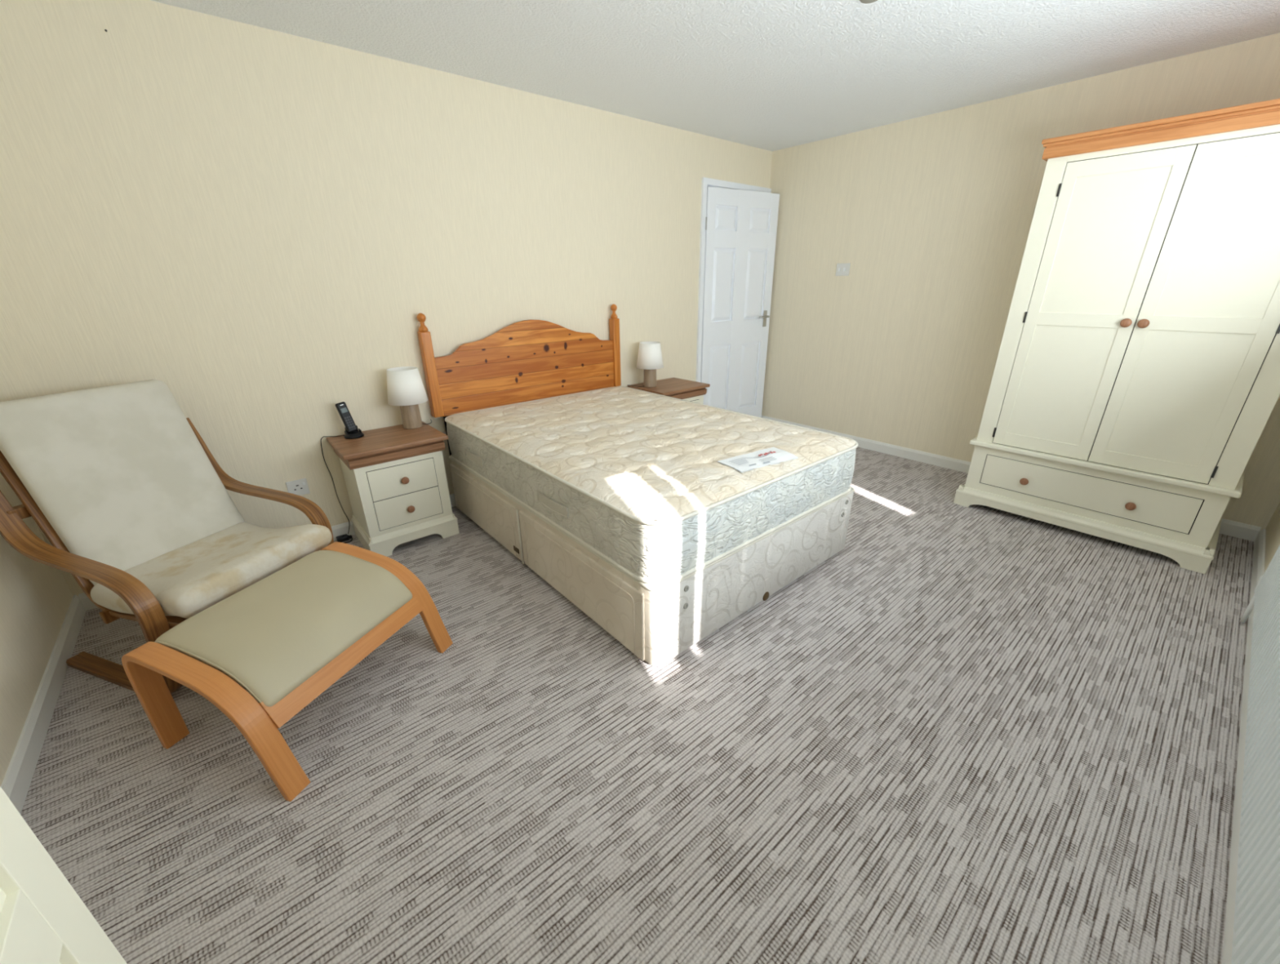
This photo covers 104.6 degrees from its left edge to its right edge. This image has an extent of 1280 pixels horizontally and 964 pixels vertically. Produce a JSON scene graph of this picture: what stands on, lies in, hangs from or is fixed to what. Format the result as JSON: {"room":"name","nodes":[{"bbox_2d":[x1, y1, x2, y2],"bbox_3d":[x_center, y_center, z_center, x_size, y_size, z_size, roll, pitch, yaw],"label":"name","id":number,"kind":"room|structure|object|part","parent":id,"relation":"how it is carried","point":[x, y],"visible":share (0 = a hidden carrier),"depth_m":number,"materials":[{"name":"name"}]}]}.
{"room":"bedroom","nodes":[
{"label":"bedroom","id":0,"kind":"room"},
{"bbox_2d":[0,472,73,786],"bbox_3d":[-1.459,-0.024,0.545,0.100,2.336,3.368,-18,28,-37],"label":"wall","id":1,"kind":"structure","parent":0,"point":[36,597],"depth_m":1.72,"materials":[{"name":"paint"}]},
{"bbox_2d":[0,595,85,813],"bbox_3d":[-1.407,1.004,1.008,0.016,0.082,3.352,-18,28,-37],"label":"baseboard","id":2,"kind":"structure","parent":1,"relation":"attached to","point":[16,782],"depth_m":1.61,"materials":[{"name":"white paint"}]},
{"bbox_2d":[0,0,772,596],"bbox_3d":[-0.721,-1.119,3.225,4.967,2.336,0.100,-18,28,-37],"label":"wall","id":3,"kind":"structure","parent":0,"point":[256,224],"depth_m":2.35,"materials":[{"name":"paint"}]},
{"bbox_2d":[78,493,456,611],"bbox_3d":[-0.988,0.046,3.359,3.902,0.082,0.016,-18,28,-37],"label":"baseboard","id":4,"kind":"structure","parent":3,"relation":"attached to","point":[338,530],"depth_m":2.79,"materials":[{"name":"white paint"}]},
{"bbox_2d":[285,478,310,495],"bbox_3d":[-1.806,0.032,2.612,0.092,0.086,0.013,-18,28,-37],"label":"wall socket","id":5,"kind":"object","parent":3,"relation":"attached to","point":[300,487],"visible":0.91,"depth_m":2.61,"materials":[{"name":"white plastic"}]},
{"bbox_2d":[416,303,621,455],"bbox_3d":[-0.691,-0.572,3.336,1.394,1.138,0.056,-18,28,-37],"label":"headboard","id":6,"kind":"object","parent":3,"relation":"attached to","point":[526,360],"visible":0.95,"depth_m":3.17,"materials":[{"name":"brown wood"}]},
{"bbox_3d":[-1.204,-0.616,2.852,0.056,0.485,0.056,-18,28,-37],"label":"post","id":7,"kind":"part","parent":6,"relation":"part of","materials":[{"name":"brown wood"}]},
{"bbox_3d":[-0.692,-0.793,3.244,1.290,0.517,0.022,-18,28,-37],"label":"panel","id":8,"kind":"part","parent":6,"relation":"part of","materials":[{"name":"brown wood"}]},
{"bbox_3d":[-0.183,-0.951,3.648,0.056,0.485,0.056,-18,28,-37],"label":"post","id":9,"kind":"part","parent":6,"relation":"part of","materials":[{"name":"brown wood"}]},
{"bbox_2d":[695,177,771,382],"bbox_3d":[0.781,-1.481,4.436,0.848,2.062,0.117,-18,28,-37],"label":"trim","id":10,"kind":"structure","parent":3,"relation":"attached to","point":[706,182],"depth_m":4.01,"materials":[{"name":"white paint"}]},
{"bbox_2d":[700,186,779,417],"bbox_3d":[0.865,-1.423,4.356,0.787,2.000,0.091,-14,25,-29],"label":"door","id":11,"kind":"structure","parent":3,"relation":"in","point":[741,225],"depth_m":4.28,"materials":[{"name":"white paint"}]},
{"bbox_3d":[0.707,-0.927,4.470,0.214,0.584,0.012,-14,25,-29],"label":"moulded panel","id":12,"kind":"part","parent":11,"relation":"part of","materials":[{"name":"white paint"}]},
{"bbox_3d":[0.698,-1.657,4.175,0.214,0.559,0.012,-14,25,-29],"label":"moulded panel","id":13,"kind":"part","parent":11,"relation":"part of","materials":[{"name":"white paint"}]},
{"bbox_3d":[0.692,-2.123,3.986,0.214,0.164,0.012,-14,25,-29],"label":"moulded panel","id":14,"kind":"part","parent":11,"relation":"part of","materials":[{"name":"white paint"}]},
{"bbox_3d":[1.022,-1.004,4.650,0.214,0.584,0.012,-14,25,-29],"label":"moulded panel","id":15,"kind":"part","parent":11,"relation":"part of","materials":[{"name":"white paint"}]},
{"bbox_3d":[1.012,-1.734,4.354,0.214,0.559,0.012,-14,25,-29],"label":"moulded panel","id":16,"kind":"part","parent":11,"relation":"part of","materials":[{"name":"white paint"}]},
{"bbox_3d":[1.006,-2.200,4.165,0.214,0.164,0.012,-14,25,-29],"label":"moulded panel","id":17,"kind":"part","parent":11,"relation":"part of","materials":[{"name":"white paint"}]},
{"bbox_3d":[1.116,-1.476,4.480,0.128,0.140,0.056,-14,25,-29],"label":"handle","id":18,"kind":"part","parent":11,"relation":"part of","materials":[{"name":"metal"}]},
{"bbox_2d":[20,446,1253,963],"bbox_3d":[0.122,0.369,2.770,4.967,0.100,4.468,-18,28,-37],"label":"floor","id":19,"kind":"structure","parent":0,"point":[975,734],"depth_m":1.44,"materials":[{"name":"carpet"}]},
{"bbox_2d":[0,786,127,963],"bbox_3d":[-0.364,0.422,-0.076,0.565,1.950,0.781,-18,28,-37],"label":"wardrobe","id":20,"kind":"object","parent":19,"relation":"on","point":[43,920],"visible":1,"depth_m":0.32,"materials":[{"name":"beige paint"}]},
{"bbox_2d":[0,379,333,693],"bbox_3d":[-1.736,0.165,1.888,0.823,0.987,0.680,7,23,18],"label":"armchair","id":21,"kind":"object","parent":19,"relation":"on","point":[130,500],"visible":0.93,"depth_m":1.81,"materials":[{"name":"beige fabric"}]},
{"bbox_3d":[-1.883,0.356,1.667,0.713,0.801,0.060,7,23,18],"label":"arm frame","id":22,"kind":"part","parent":21,"relation":"part of","materials":[{"name":"brown wood"}]},
{"bbox_3d":[-1.815,0.164,1.645,0.823,0.689,0.047,7,23,18],"label":"seat rail","id":23,"kind":"part","parent":21,"relation":"part of","materials":[{"name":"brown wood"}]},
{"bbox_2d":[0,379,244,584],"bbox_3d":[-1.971,-0.019,1.919,0.272,0.665,0.523,7,23,18],"label":"cushion","id":24,"kind":"object","parent":21,"relation":"on","point":[117,476],"depth_m":1.84,"materials":[{"name":"beige fabric"}]},
{"bbox_2d":[90,522,332,617],"bbox_3d":[-1.615,0.314,1.906,0.551,0.172,0.556,7,23,18],"label":"seat cushion","id":25,"kind":"object","parent":21,"relation":"on","point":[186,569],"depth_m":1.83,"materials":[{"name":"beige fabric"}]},
{"bbox_3d":[-1.681,0.134,2.209,0.713,0.801,0.060,7,23,18],"label":"arm frame","id":26,"kind":"part","parent":21,"relation":"part of","materials":[{"name":"brown wood"}]},
{"bbox_2d":[121,542,453,801],"bbox_3d":[-1.123,0.557,1.692,0.549,0.402,0.690,7,23,18],"label":"footstool","id":27,"kind":"object","parent":19,"relation":"on","point":[286,637],"visible":1,"depth_m":1.51,"materials":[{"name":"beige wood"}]},
{"bbox_3d":[-1.226,0.678,1.422,0.549,0.385,0.063,7,23,18],"label":"frame","id":28,"kind":"part","parent":27,"relation":"part of","materials":[{"name":"orange wood"}]},
{"bbox_3d":[-0.939,0.548,1.619,0.060,0.087,0.566,7,23,18],"label":"rail","id":29,"kind":"part","parent":27,"relation":"part of","materials":[{"name":"orange wood"}]},
{"bbox_3d":[-1.020,0.453,1.970,0.549,0.385,0.063,7,23,18],"label":"frame","id":30,"kind":"part","parent":27,"relation":"part of","materials":[{"name":"orange wood"}]},
{"bbox_2d":[335,533,352,543],"bbox_3d":[-1.657,0.315,2.777,0.075,0.038,0.075,-18,28,-37],"label":"power adapter","id":31,"kind":"object","parent":19,"relation":"on","point":[345,537],"visible":0.94,"depth_m":2.77,"materials":[{"name":"black plastic"}]},
{"bbox_2d":[326,421,459,556],"bbox_3d":[-1.340,0.030,2.739,0.500,0.587,0.410,-18,28,-37],"label":"nightstand","id":32,"kind":"object","parent":19,"relation":"on","point":[395,477],"visible":0.93,"depth_m":2.60,"materials":[{"name":"beige paint"}]},
{"bbox_2d":[320,425,364,533],"bbox_3d":[-1.575,0.007,2.705,0.223,0.620,0.094,-8,23,-18],"label":"cradle","id":33,"kind":"object","parent":32,"relation":"on","point":[357,433],"visible":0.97,"depth_m":2.62,"materials":[{"name":"black plastic"}]},
{"bbox_3d":[-1.623,0.021,2.731,0.146,0.576,0.017,-8,23,-17],"label":"cord","id":34,"kind":"part","parent":33,"relation":"part of","materials":[{"name":"black plastic"}]},
{"bbox_2d":[335,401,357,432],"bbox_3d":[-1.539,-0.340,2.594,0.072,0.158,0.048,4,23,12],"label":"cordless phone","id":35,"kind":"object","parent":33,"relation":"on","point":[346,417],"visible":1,"depth_m":2.58,"materials":[{"name":"black plastic"}]},
{"bbox_3d":[-1.234,-0.015,2.583,0.326,0.160,0.012,-18,28,-37],"label":"drawer","id":36,"kind":"part","parent":32,"relation":"part of","materials":[{"name":"beige paint"}]},
{"bbox_3d":[-1.221,-0.009,2.569,0.039,0.039,0.028,-18,28,-37],"label":"knob","id":37,"kind":"part","parent":32,"relation":"part of","materials":[{"name":"brown wood"}]},
{"bbox_3d":[-1.232,0.137,2.645,0.326,0.160,0.012,-18,28,-37],"label":"drawer","id":38,"kind":"part","parent":32,"relation":"part of","materials":[{"name":"beige paint"}]},
{"bbox_2d":[386,366,431,429],"bbox_3d":[-1.272,-0.465,2.747,0.238,0.327,0.207,-18,28,-37],"label":"table lamp","id":39,"kind":"object","parent":32,"relation":"on","point":[405,386],"visible":1,"depth_m":2.66,"materials":[{"name":"white fabric"}]},
{"bbox_3d":[-1.285,-0.529,2.710,0.206,0.180,0.206,-18,28,-37],"label":"lamp shade","id":40,"kind":"part","parent":39,"relation":"part of","materials":[{"name":"white fabric"}]},
{"bbox_3d":[-1.219,0.143,2.631,0.039,0.039,0.028,-18,28,-37],"label":"knob","id":41,"kind":"part","parent":32,"relation":"part of","materials":[{"name":"brown wood"}]},
{"bbox_2d":[448,455,854,666],"bbox_3d":[-0.048,0.106,2.805,1.368,0.365,1.908,-18,28,-37],"label":"base","id":42,"kind":"object","parent":19,"relation":"on","point":[656,623],"visible":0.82,"depth_m":2.05,"materials":[{"name":"beige fabric"}]},
{"bbox_3d":[-0.872,0.143,2.750,0.014,0.294,0.865,-18,28,-37],"label":"drawer","id":43,"kind":"part","parent":42,"relation":"part of","materials":[{"name":"beige fabric"}]},
{"bbox_3d":[-0.280,0.399,2.099,0.014,0.294,0.910,-18,28,-37],"label":"drawer","id":44,"kind":"part","parent":42,"relation":"part of","materials":[{"name":"beige fabric"}]},
{"bbox_2d":[444,386,857,584],"bbox_3d":[-0.054,-0.190,2.684,1.385,0.267,1.919,-18,28,-37],"label":"mattress","id":45,"kind":"object","parent":42,"relation":"on","point":[663,489],"visible":1,"depth_m":2.13,"materials":[{"name":"fabric"}]},
{"bbox_3d":[-0.886,-0.132,2.627,0.017,0.050,0.231,-18,28,-37],"label":"handle","id":46,"kind":"part","parent":45,"relation":"part of","materials":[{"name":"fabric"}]},
{"bbox_3d":[-0.369,0.092,2.058,0.017,0.050,0.241,-18,28,-37],"label":"handle","id":47,"kind":"part","parent":45,"relation":"part of","materials":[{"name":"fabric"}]},
{"bbox_2d":[683,603,688,608],"bbox_3d":[0.167,0.451,1.800,0.024,0.024,0.006,-18,28,-37],"label":"vent","id":48,"kind":"object","parent":42,"relation":"attached to","point":[685,605],"depth_m":1.80,"materials":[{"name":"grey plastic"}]},
{"bbox_2d":[684,585,688,591],"bbox_3d":[0.166,0.382,1.772,0.024,0.024,0.006,-18,28,-37],"label":"vent","id":49,"kind":"object","parent":42,"relation":"attached to","point":[686,587],"depth_m":1.77,"materials":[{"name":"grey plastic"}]},
{"bbox_2d":[627,377,710,404],"bbox_3d":[0.229,-0.486,3.962,0.500,0.587,0.410,-18,28,-37],"label":"nightstand","id":50,"kind":"object","parent":19,"relation":"on","point":[680,388],"visible":0.16,"depth_m":3.80,"materials":[{"name":"beige paint"}]},
{"bbox_2d":[631,341,663,387],"bbox_3d":[0.060,-0.891,3.755,0.206,0.326,0.253,-18,28,-37],"label":"table lamp","id":51,"kind":"object","parent":50,"relation":"on","point":[650,359],"visible":1,"depth_m":3.66,"materials":[{"name":"white fabric"}]},
{"bbox_3d":[0.074,-0.953,3.711,0.206,0.180,0.206,-18,28,-37],"label":"lamp shade","id":52,"kind":"part","parent":51,"relation":"part of","materials":[{"name":"white fabric"}]},
{"bbox_2d":[953,98,1279,573],"bbox_3d":[2.587,-0.698,2.587,0.650,1.956,1.114,-18,28,-37],"label":"wardrobe","id":53,"kind":"object","parent":19,"relation":"on","point":[1135,386],"visible":1,"depth_m":2.36,"materials":[{"name":"beige paint"}]},
{"bbox_3d":[2.212,-0.004,2.846,0.030,0.042,0.042,-18,28,-37],"label":"knob","id":54,"kind":"part","parent":53,"relation":"part of","materials":[{"name":"brown wood"}]},
{"bbox_3d":[2.378,0.043,2.689,0.013,0.179,0.890,-18,28,-37],"label":"drawer","id":55,"kind":"part","parent":53,"relation":"part of","materials":[{"name":"beige paint"}]},
{"bbox_3d":[2.226,-0.832,2.515,0.011,1.419,0.434,-18,28,-37],"label":"door","id":56,"kind":"part","parent":53,"relation":"part of","materials":[{"name":"beige paint"}]},
{"bbox_3d":[2.332,-0.763,2.373,0.032,0.042,0.042,-18,28,-37],"label":"knob","id":57,"kind":"part","parent":53,"relation":"part of","materials":[{"name":"brown wood"}]},
{"bbox_3d":[2.504,0.123,2.524,0.030,0.042,0.042,-18,28,-37],"label":"knob","id":58,"kind":"part","parent":53,"relation":"part of","materials":[{"name":"brown wood"}]},
{"bbox_3d":[2.371,-0.746,2.330,0.032,0.042,0.042,-18,28,-37],"label":"knob","id":59,"kind":"part","parent":53,"relation":"part of","materials":[{"name":"brown wood"}]},
{"bbox_3d":[2.578,-1.566,2.238,0.644,0.084,1.114,-18,28,-37],"label":"cornice","id":60,"kind":"part","parent":53,"relation":"part of","materials":[{"name":"brown wood"}]},
{"bbox_3d":[2.509,-0.710,2.204,0.011,1.419,0.434,-18,28,-37],"label":"door","id":61,"kind":"part","parent":53,"relation":"part of","materials":[{"name":"beige paint"}]},
{"bbox_2d":[150,0,1279,151],"bbox_3d":[0.390,-1.760,1.529,4.967,0.100,3.588,-18,28,-37],"label":"ceiling","id":62,"kind":"structure","parent":0,"point":[771,75],"depth_m":2.28,"materials":[{"name":"white paint"}]},
{"bbox_2d":[859,0,877,3],"bbox_3d":[0.871,-1.836,1.868,0.090,0.026,0.090,-18,28,-37],"label":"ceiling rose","id":63,"kind":"object","parent":62,"relation":"attached to","point":[861,1],"visible":1,"depth_m":1.88,"materials":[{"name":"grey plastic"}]},
{"bbox_2d":[761,33,1279,530],"bbox_3d":[2.256,-1.245,3.441,0.100,2.336,3.368,-18,28,-37],"label":"wall","id":64,"kind":"structure","parent":0,"point":[931,215],"depth_m":3.54,"materials":[{"name":"paint"}]},
{"bbox_2d":[835,262,850,275],"bbox_3d":[1.624,-1.702,3.963,0.015,0.092,0.112,-18,28,-37],"label":"light switch","id":65,"kind":"object","parent":64,"relation":"attached to","point":[842,269],"visible":1,"depth_m":3.96,"materials":[{"name":"white plastic"}]},
{"bbox_2d":[761,415,1261,542],"bbox_3d":[2.226,-0.186,3.830,0.016,0.082,3.336,-18,28,-37],"label":"baseboard","id":66,"kind":"structure","parent":64,"relation":"attached to","point":[1228,527],"depth_m":3.81,"materials":[{"name":"white paint"}]},
{"bbox_2d":[1264,502,1279,572],"bbox_3d":[1.525,-0.147,0.754,4.967,2.336,0.120,-18,28,-37],"label":"wall","id":67,"kind":"structure","parent":0,"point":[1272,537],"depth_m":2.38,"materials":[{"name":"paint"}]},
{"bbox_2d":[1222,528,1266,963],"bbox_3d":[1.702,0.811,1.387,4.191,0.082,0.016,-18,28,-37],"label":"baseboard","id":68,"kind":"structure","parent":67,"relation":"attached to","point":[1259,553],"depth_m":1.41,"materials":[{"name":"white paint"}]},
{"bbox_2d":[1231,544,1279,963],"bbox_3d":[1.517,0.609,1.165,2.565,0.625,0.050,-18,28,-37],"label":"radiator","id":69,"kind":"object","parent":67,"relation":"attached to","point":[1256,926],"visible":1,"depth_m":1.08,"materials":[{"name":"white metal"}]}
]}

